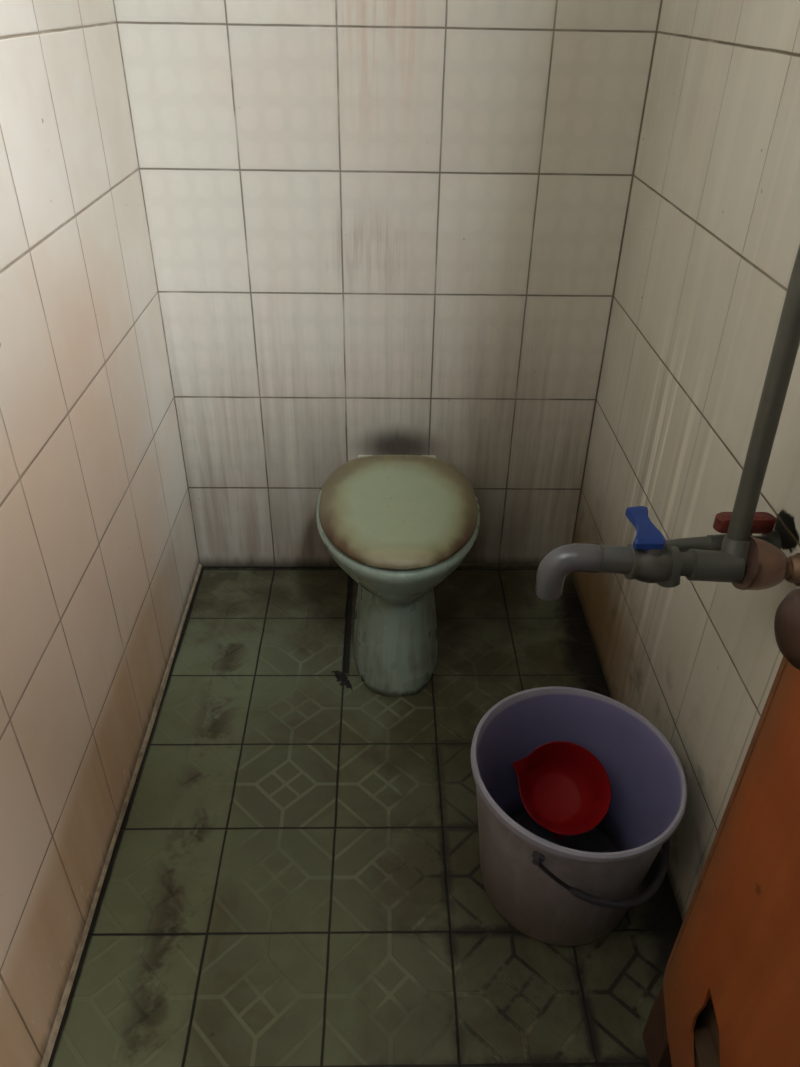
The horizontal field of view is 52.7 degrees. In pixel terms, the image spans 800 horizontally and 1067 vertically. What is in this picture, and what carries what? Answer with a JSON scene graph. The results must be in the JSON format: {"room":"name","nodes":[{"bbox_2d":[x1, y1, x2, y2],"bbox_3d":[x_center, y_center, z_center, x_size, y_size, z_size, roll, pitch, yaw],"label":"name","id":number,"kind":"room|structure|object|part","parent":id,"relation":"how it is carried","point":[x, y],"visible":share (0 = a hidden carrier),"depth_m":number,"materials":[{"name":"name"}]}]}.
{"room":"toilet room","nodes":[
{"label":"toilet room","id":0,"kind":"room"},
{"bbox_2d":[0,0,199,1066],"bbox_3d":[-0.554,-0.537,0.496,0.120,2.900,2.290,0,34,-1],"label":"wall","id":1,"kind":"structure","parent":0,"point":[99,559],"depth_m":1.25,"materials":[{"name":"tile"}]},
{"bbox_2d":[40,564,201,1066],"bbox_3d":[-0.513,0.659,1.307,0.007,0.010,2.050,0,34,-1],"label":"trim","id":2,"kind":"structure","parent":1,"relation":"attached to","point":[59,1016],"depth_m":1.43,"materials":[{"name":"tile"}]},
{"bbox_2d":[48,567,682,1066],"bbox_3d":[-0.021,0.715,1.355,1.232,0.120,2.290,0,34,-1],"label":"floor","id":3,"kind":"structure","parent":0,"point":[293,877],"depth_m":1.41,"materials":[{"name":"tile"}]},
{"bbox_2d":[331,670,352,690],"bbox_3d":[-0.127,0.327,1.809,0.026,0.010,0.076,-17,38,-24],"label":"clump","id":4,"kind":"object","parent":3,"relation":"on","point":[341,677],"visible":1,"depth_m":1.81,"materials":[{"name":"black"}]},
{"bbox_2d":[316,455,479,696],"bbox_3d":[-0.007,0.067,1.811,0.339,0.441,0.568,0,34,-1],"label":"toilet","id":5,"kind":"object","parent":3,"relation":"on","point":[398,526],"visible":1,"depth_m":1.63,"materials":[{"name":"ceramic"}]},
{"bbox_3d":[-0.003,-0.057,1.627,0.323,0.029,0.400,0,34,-1],"label":"lid","id":6,"kind":"part","parent":5,"relation":"part of","materials":[{"name":"plastic"}]},
{"bbox_2d":[471,686,686,945],"bbox_3d":[0.276,0.477,1.333,0.336,0.308,0.338,0,34,-1],"label":"bucket","id":7,"kind":"object","parent":3,"relation":"on","point":[574,890],"visible":0.97,"depth_m":1.32,"materials":[{"name":"plastic"}]},
{"bbox_3d":[0.346,0.461,1.278,0.168,0.127,0.341,18,38,23],"label":"bail handle","id":8,"kind":"part","parent":7,"relation":"part of","materials":[{"name":"metal"}]},
{"bbox_2d":[513,741,610,839],"bbox_3d":[0.273,0.482,1.401,0.163,0.204,0.148,0,34,-1],"label":"scoop","id":9,"kind":"object","parent":7,"relation":"in","point":[564,788],"visible":1,"depth_m":1.41,"materials":[{"name":"plastic"}]},
{"bbox_3d":[0.272,0.521,1.419,0.017,0.120,0.112,4,34,4],"label":"dipper handle","id":10,"kind":"part","parent":9,"relation":"part of","materials":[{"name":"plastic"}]},
{"bbox_2d":[113,0,661,566],"bbox_3d":[-0.018,-1.144,1.407,0.992,2.900,0.120,0,34,-1],"label":"wall","id":11,"kind":"structure","parent":0,"point":[376,227],"depth_m":1.69,"materials":[{"name":"tile"}]},
{"bbox_2d":[456,563,539,568],"bbox_3d":[0.235,0.086,2.170,0.440,0.015,0.006,0,34,-1],"label":"trim","id":12,"kind":"structure","parent":11,"relation":"attached to","point":[462,565],"depth_m":2.17,"materials":[{"name":"tile"}]},
{"bbox_2d":[571,0,799,920],"bbox_3d":[0.557,-0.534,0.522,0.120,2.900,2.290,0,34,-1],"label":"wall","id":13,"kind":"structure","parent":0,"point":[711,238],"depth_m":1.29,"materials":[{"name":"tile"}]},
{"bbox_2d":[535,244,799,600],"bbox_3d":[0.340,-0.851,0.368,0.324,2.210,0.094,0,34,-1],"label":"water tap","id":14,"kind":"object","parent":13,"relation":"attached to","point":[747,562],"visible":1,"depth_m":0.93,"materials":[{"name":"plastic"}]},
{"bbox_3d":[0.285,-0.005,0.951,0.038,0.022,0.075,0,34,-1],"label":"lever","id":15,"kind":"part","parent":14,"relation":"part of","materials":[{"name":"blue plastic"}]},
{"bbox_2d":[666,512,780,551],"bbox_3d":[0.412,0.004,1.034,0.144,0.062,0.037,0,34,-1],"label":"tap","id":16,"kind":"object","parent":13,"relation":"attached to","point":[763,523],"visible":0.34,"depth_m":1.03,"materials":[{"name":"plastic"}]},
{"bbox_3d":[0.436,-0.013,1.024,0.076,0.024,0.021,0,34,-1],"label":"handle","id":17,"kind":"part","parent":16,"relation":"part of","materials":[{"name":"red plastic"}]},
{"bbox_2d":[725,530,780,548],"bbox_3d":[0.451,0.012,1.041,0.066,0.042,0.037,0,34,-1],"label":"handle","id":18,"kind":"object","parent":16,"relation":"on","point":[772,536],"depth_m":1.03,"materials":[{"name":"plastic"}]},
{"bbox_3d":[0.021,0.072,-0.389,0.992,2.900,0.120,0,34,-1],"label":"wall","id":19,"kind":"structure","parent":0,"visible":0},
{"bbox_2d":[642,588,799,1066],"bbox_3d":[0.362,0.136,0.283,0.096,2.008,0.829,0,34,-1],"label":"door","id":20,"kind":"structure","parent":19,"relation":"in","point":[729,996],"depth_m":0.82,"materials":[{"name":"brown wood"}]},
{"bbox_3d":[0.336,0.076,0.645,0.061,0.069,0.069,0,34,-1],"label":"knob","id":21,"kind":"part","parent":20,"relation":"part of","materials":[{"name":"brown wood"}]}
]}

